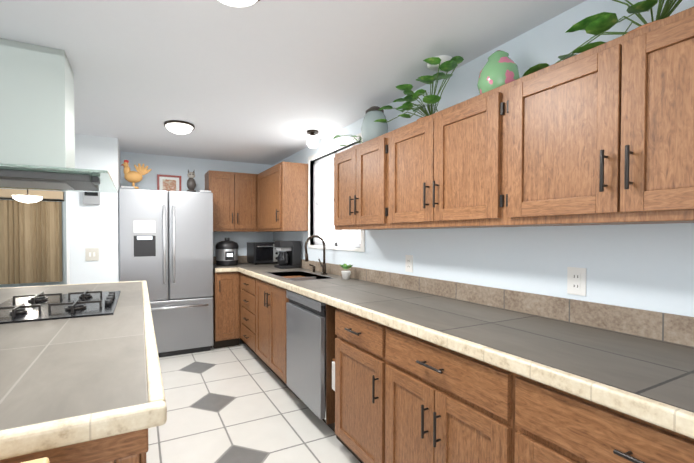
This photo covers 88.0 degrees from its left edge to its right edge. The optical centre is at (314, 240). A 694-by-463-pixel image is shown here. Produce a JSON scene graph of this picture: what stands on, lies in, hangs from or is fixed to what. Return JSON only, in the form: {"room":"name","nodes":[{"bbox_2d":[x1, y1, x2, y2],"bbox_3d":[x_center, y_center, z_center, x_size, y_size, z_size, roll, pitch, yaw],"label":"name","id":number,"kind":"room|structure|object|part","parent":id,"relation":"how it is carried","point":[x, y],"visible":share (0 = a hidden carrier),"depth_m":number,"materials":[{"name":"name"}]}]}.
{"room":"kitchen","nodes":[
{"label":"kitchen","id":0,"kind":"room"},
{"bbox_2d":[0,189,66,287],"bbox_3d":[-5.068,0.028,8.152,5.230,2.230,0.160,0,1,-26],"label":"window","id":1,"kind":"structure","parent":0,"point":[51,195],"depth_m":7.77,"materials":[{"name":"beige wood"}]},
{"bbox_2d":[0,198,63,283],"bbox_3d":[-6.354,0.002,7.411,1.970,1.785,0.070,0,1,-26],"label":"curtain","id":2,"kind":"object","parent":1,"relation":"attached to","point":[30,242],"visible":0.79,"depth_m":7.58,"materials":[{"name":"brown fabric"}]},
{"bbox_2d":[66,134,120,283],"bbox_3d":[-2.926,0.104,3.456,1.855,2.230,0.760,0,1,-26],"label":"wall","id":3,"kind":"structure","parent":0,"point":[91,226],"depth_m":3.45,"materials":[{"name":"white paint"}]},
{"bbox_2d":[83,192,99,204],"bbox_3d":[-2.127,-0.431,3.420,0.140,0.160,0.031,0,1,-26],"label":"thermostat","id":4,"kind":"object","parent":3,"relation":"attached to","point":[88,197],"depth_m":3.41,"materials":[{"name":"white plastic"}]},
{"bbox_2d":[85,248,98,260],"bbox_3d":[-2.132,0.129,3.439,0.110,0.120,0.009,0,1,-26],"label":"light switch","id":5,"kind":"object","parent":3,"relation":"attached to","point":[91,254],"depth_m":3.44,"materials":[{"name":"white plastic"}]},
{"bbox_2d":[120,151,272,255],"bbox_3d":[-2.943,0.098,3.804,5.230,2.230,0.120,0,1,-26],"label":"wall","id":6,"kind":"structure","parent":0,"point":[169,165],"depth_m":4.44,"materials":[{"name":"white paint"}]},
{"bbox_2d":[205,170,252,231],"bbox_3d":[-1.017,-0.478,4.446,0.598,0.720,0.396,0,1,-26],"label":"upper cabinet","id":7,"kind":"object","parent":6,"relation":"attached to","point":[232,192],"depth_m":4.33,"materials":[{"name":"brown wood"}]},
{"bbox_2d":[146,338,359,462],"bbox_3d":[-2.590,1.272,3.238,5.350,0.100,11.200,0,1,-26],"label":"floor","id":8,"kind":"structure","parent":0,"point":[241,402],"depth_m":2.48,"materials":[{"name":"tile"}]},
{"bbox_2d":[21,457,49,462],"bbox_3d":[-0.587,0.820,0.328,0.500,0.900,0.405,0,1,-26],"label":"chair","id":9,"kind":"object","parent":8,"relation":"on","point":[43,460],"visible":1,"depth_m":0.60,"materials":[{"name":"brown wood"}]},
{"bbox_2d":[0,309,155,462],"bbox_3d":[-1.341,0.817,1.576,1.068,0.865,2.278,0,1,-26],"label":"kitchen island","id":10,"kind":"object","parent":8,"relation":"on","point":[126,442],"depth_m":0.73,"materials":[{"name":"brown wood"}]},
{"bbox_2d":[0,281,147,444],"bbox_3d":[-1.341,0.394,1.569,1.068,0.110,2.278,0,1,-26],"label":"island countertop","id":11,"kind":"structure","parent":10,"relation":"on","point":[65,374],"depth_m":0.96,"materials":[{"name":"grey tile"}]},
{"bbox_2d":[0,285,119,324],"bbox_3d":[-1.325,0.315,1.854,0.540,0.040,0.730,0,1,-26],"label":"cooktop","id":12,"kind":"object","parent":11,"relation":"in","point":[85,300],"depth_m":1.84,"materials":[{"name":"metal"}]},
{"bbox_2d":[119,186,213,357],"bbox_3d":[-1.633,0.329,3.974,0.910,1.762,0.672,0,1,-26],"label":"fridge","id":13,"kind":"object","parent":8,"relation":"on","point":[166,245],"visible":0.79,"depth_m":3.75,"materials":[{"name":"grey metal"}]},
{"bbox_2d":[122,160,151,188],"bbox_3d":[-1.877,-0.699,3.778,0.297,0.298,0.104,0,1,-26],"label":"rooster","id":14,"kind":"object","parent":13,"relation":"on","point":[133,177],"visible":0.96,"depth_m":3.74,"materials":[{"name":"orange"}]},
{"bbox_2d":[157,174,180,190],"bbox_3d":[-1.739,-0.655,4.301,0.270,0.270,0.021,0,1,-26],"label":"picture frame","id":15,"kind":"object","parent":13,"relation":"on","point":[169,182],"visible":0.64,"depth_m":4.29,"materials":[{"name":"red"}]},
{"bbox_2d":[187,170,195,191],"bbox_3d":[-1.380,-0.679,4.021,0.100,0.250,0.100,0,1,-26],"label":"figurine","id":16,"kind":"object","parent":13,"relation":"on","point":[191,184],"visible":1,"depth_m":3.99,"materials":[{"name":"grey ceramic"}]},
{"bbox_2d":[212,271,231,347],"bbox_3d":[-1.096,0.773,4.291,0.285,0.865,0.643,0,1,-26],"label":"base cabinet","id":17,"kind":"object","parent":8,"relation":"on","point":[222,280],"depth_m":3.99,"materials":[{"name":"brown wood"}]},
{"bbox_2d":[213,263,235,270],"bbox_3d":[-1.106,0.318,4.283,0.277,0.045,0.636,0,1,-26],"label":"countertop","id":18,"kind":"structure","parent":17,"relation":"on","point":[215,268],"depth_m":4.00,"materials":[{"name":"beige tile"}]},
{"bbox_2d":[240,275,251,350],"bbox_3d":[-0.403,0.780,3.861,0.623,0.865,0.644,0,1,-26],"label":"base cabinet","id":19,"kind":"object","parent":8,"relation":"on","point":[245,280],"depth_m":3.79,"materials":[{"name":"brown wood"}]},
{"bbox_2d":[252,279,283,382],"bbox_3d":[-0.107,0.790,3.256,0.623,0.865,0.844,0,1,-26],"label":"base cabinet","id":20,"kind":"object","parent":8,"relation":"on","point":[267,300],"depth_m":3.13,"materials":[{"name":"brown wood"}]},
{"bbox_2d":[284,287,331,428],"bbox_3d":[0.182,0.803,2.592,0.590,0.860,0.590,0,1,-26],"label":"dishwasher","id":21,"kind":"object","parent":8,"relation":"on","point":[307,323],"depth_m":2.36,"materials":[{"name":"silver metal"}]},
{"bbox_2d":[332,307,371,462],"bbox_3d":[0.515,0.811,1.984,0.623,0.865,0.542,0,1,-26],"label":"base cabinet","id":22,"kind":"object","parent":8,"relation":"on","point":[369,365],"depth_m":1.92,"materials":[{"name":"brown wood"}]},
{"bbox_2d":[372,323,483,462],"bbox_3d":[0.742,0.818,1.519,0.623,0.865,0.773,0,1,-26],"label":"base cabinet","id":23,"kind":"object","parent":8,"relation":"on","point":[428,401],"depth_m":1.43,"materials":[{"name":"brown wood"}]},
{"bbox_2d":[232,263,693,442],"bbox_3d":[0.375,0.351,2.234,0.648,0.047,5.618,0,1,-26],"label":"countertop","id":24,"kind":"structure","parent":23,"relation":"on","point":[642,378],"depth_m":1.20,"materials":[{"name":"grey tile"}]},
{"bbox_2d":[215,238,238,265],"bbox_3d":[-1.057,0.126,4.353,0.274,0.335,0.285,0,1,-26],"label":"pressure cooker","id":25,"kind":"object","parent":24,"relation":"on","point":[227,252],"visible":1,"depth_m":4.25,"materials":[{"name":"black plastic"}]},
{"bbox_2d":[247,242,279,263],"bbox_3d":[-0.651,0.154,4.616,0.340,0.270,0.376,0,1,-26],"label":"toaster oven","id":26,"kind":"object","parent":24,"relation":"on","point":[262,252],"visible":0.9,"depth_m":4.48,"materials":[{"name":"black plastic"}]},
{"bbox_2d":[274,241,300,268],"bbox_3d":[-0.298,0.149,4.007,0.240,0.300,0.200,0,1,-26],"label":"coffee maker","id":27,"kind":"object","parent":24,"relation":"on","point":[290,257],"visible":1,"depth_m":3.94,"materials":[{"name":"black plastic"}]},
{"bbox_2d":[268,271,331,278],"bbox_3d":[-0.147,0.411,3.250,0.380,0.203,0.720,0,1,-26],"label":"sink","id":28,"kind":"object","parent":24,"relation":"in","point":[283,274],"depth_m":3.51,"materials":[{"name":"black metal"}]},
{"bbox_2d":[308,263,315,270],"bbox_3d":[-0.019,0.267,3.533,0.066,0.081,0.028,0,1,-26],"label":"faucet","id":29,"kind":"object","parent":24,"relation":"on","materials":[{"name":"brown metal"}]},
{"bbox_2d":[304,235,327,274],"bbox_3d":[0.007,0.128,3.327,0.231,0.366,0.111,0,1,-26],"label":"faucet","id":30,"kind":"object","parent":24,"relation":"on","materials":[{"name":"brown metal"}]},
{"bbox_2d":[339,264,352,278],"bbox_3d":[0.260,0.252,2.969,0.110,0.127,0.116,0,1,-26],"label":"potted plant","id":31,"kind":"object","parent":24,"relation":"on","point":[345,274],"visible":1,"depth_m":2.94,"materials":[{"name":"white plastic"}]},
{"bbox_2d":[484,363,693,462],"bbox_3d":[1.031,0.828,0.928,0.623,0.865,0.822,0,1,-26],"label":"base cabinet","id":32,"kind":"object","parent":8,"relation":"on","point":[525,422],"depth_m":0.97,"materials":[{"name":"brown wood"}]},
{"bbox_2d":[0,0,585,191],"bbox_3d":[-2.590,-1.057,3.200,5.350,0.100,11.200,0,1,-26],"label":"ceiling","id":33,"kind":"structure","parent":0,"point":[269,82],"depth_m":1.91,"materials":[{"name":"white paint"}]},
{"bbox_2d":[12,189,42,202],"bbox_3d":[-5.133,-0.869,6.413,0.440,0.380,0.440,0,1,-26],"label":"light","id":34,"kind":"object","parent":33,"relation":"hanging from","point":[27,198],"visible":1,"depth_m":6.29,"materials":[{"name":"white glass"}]},
{"bbox_2d":[0,38,117,192],"bbox_3d":[-1.591,-0.632,1.859,0.960,0.704,0.900,0,1,-26],"label":"range hood","id":35,"kind":"object","parent":33,"relation":"attached to","point":[37,139],"visible":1,"depth_m":1.79,"materials":[{"name":"silver metal"}]},
{"bbox_3d":[-1.591,-0.326,1.864,0.960,0.011,0.900,0,1,-26],"label":"range hood glass","id":36,"kind":"part","parent":35,"relation":"part of","materials":[{"name":"green"}]},
{"bbox_2d":[164,120,194,133],"bbox_3d":[-1.165,-0.968,3.097,0.248,0.075,0.248,0,1,19],"label":"flush ceiling light","id":37,"kind":"object","parent":33,"relation":"attached to","point":[178,127],"depth_m":3.03,"materials":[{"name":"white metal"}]},
{"bbox_2d":[219,0,259,6],"bbox_3d":[-0.294,-0.939,1.330,0.248,0.075,0.248,0,1,19],"label":"flush ceiling light","id":38,"kind":"object","parent":33,"relation":"attached to","point":[236,3],"depth_m":1.37,"materials":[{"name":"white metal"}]},
{"bbox_2d":[307,130,318,147],"bbox_3d":[-0.013,-0.931,3.293,0.112,0.154,0.112,0,1,-26],"label":"light","id":39,"kind":"object","parent":33,"relation":"attached to","point":[312,141],"visible":1,"depth_m":3.26,"materials":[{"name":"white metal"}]},
{"bbox_2d":[427,55,451,71],"bbox_3d":[0.691,-0.969,1.967,0.136,0.034,0.136,0,1,-26],"label":"smoke detector","id":40,"kind":"object","parent":33,"relation":"attached to","point":[444,58],"visible":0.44,"depth_m":1.92,"materials":[{"name":"white plastic"}]},
{"bbox_2d":[273,0,693,316],"bbox_3d":[-0.241,0.089,4.368,0.120,2.230,11.200,0,1,-26],"label":"wall","id":41,"kind":"structure","parent":0,"point":[649,267],"depth_m":1.62,"materials":[{"name":"paint"}]},
{"bbox_2d":[253,161,307,231],"bbox_3d":[-0.422,-0.473,4.148,0.386,0.720,0.860,0,1,-26],"label":"upper cabinet","id":42,"kind":"object","parent":41,"relation":"attached to","point":[280,192],"depth_m":3.82,"materials":[{"name":"brown wood"}]},
{"bbox_2d":[308,133,364,251],"bbox_3d":[0.226,-0.405,3.386,0.127,0.970,1.060,0,1,-26],"label":"window","id":43,"kind":"structure","parent":41,"relation":"in","point":[322,192],"depth_m":3.67,"materials":[{"name":"grey glass"}]},
{"bbox_2d":[334,136,380,229],"bbox_3d":[0.426,-0.368,2.493,0.318,0.575,0.660,0,1,-26],"label":"upper cabinet","id":44,"kind":"object","parent":41,"relation":"attached to","point":[357,169],"depth_m":2.39,"materials":[{"name":"brown wood"}]},
{"bbox_2d":[361,106,387,142],"bbox_3d":[0.427,-0.802,2.531,0.190,0.290,0.190,0,1,-26],"label":"jar","id":45,"kind":"object","parent":44,"relation":"on","point":[371,129],"visible":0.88,"depth_m":2.46,"materials":[{"name":"grey ceramic"}]},
{"bbox_2d":[405,255,412,272],"bbox_3d":[0.641,0.153,2.418,0.008,0.114,0.070,0,1,-26],"label":"electrical outlet plate","id":46,"kind":"object","parent":41,"relation":"attached to","point":[408,258],"depth_m":2.41,"materials":[{"name":"white plastic"}]},
{"bbox_2d":[381,88,496,229],"bbox_3d":[0.738,-0.357,1.855,0.318,0.575,0.760,0,1,-26],"label":"upper cabinet","id":47,"kind":"object","parent":41,"relation":"attached to","point":[439,169],"depth_m":1.73,"materials":[{"name":"brown wood"}]},
{"bbox_2d":[374,56,463,122],"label":"pothos plant","id":48,"kind":"object","parent":47,"relation":"on","point":[449,65],"depth_m":1.98,"materials":[{"name":"green plant"}]},
{"bbox_2d":[477,50,519,93],"bbox_3d":[0.853,-0.762,1.660,0.176,0.237,0.176,0,1,-26],"label":"vase","id":49,"kind":"object","parent":47,"relation":"on","point":[500,67],"visible":0.77,"depth_m":1.60,"materials":[{"name":"green ceramic"}]},
{"bbox_2d":[567,267,586,295],"bbox_3d":[1.093,0.168,1.492,0.008,0.114,0.070,0,1,-26],"label":"electrical outlet plate","id":50,"kind":"object","parent":41,"relation":"attached to","point":[576,280],"depth_m":1.49,"materials":[{"name":"white plastic"}]},
{"bbox_2d":[497,6,693,226],"bbox_3d":[1.076,-0.346,1.164,0.318,0.575,0.780,0,1,-26],"label":"upper cabinet","id":51,"kind":"object","parent":41,"relation":"attached to","point":[602,134],"depth_m":1.13,"materials":[{"name":"brown wood"}]},
{"bbox_2d":[556,0,681,62],"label":"pothos plant","id":52,"kind":"object","parent":51,"relation":"on","point":[598,24],"depth_m":1.21,"materials":[{"name":"green plant"}]}
]}

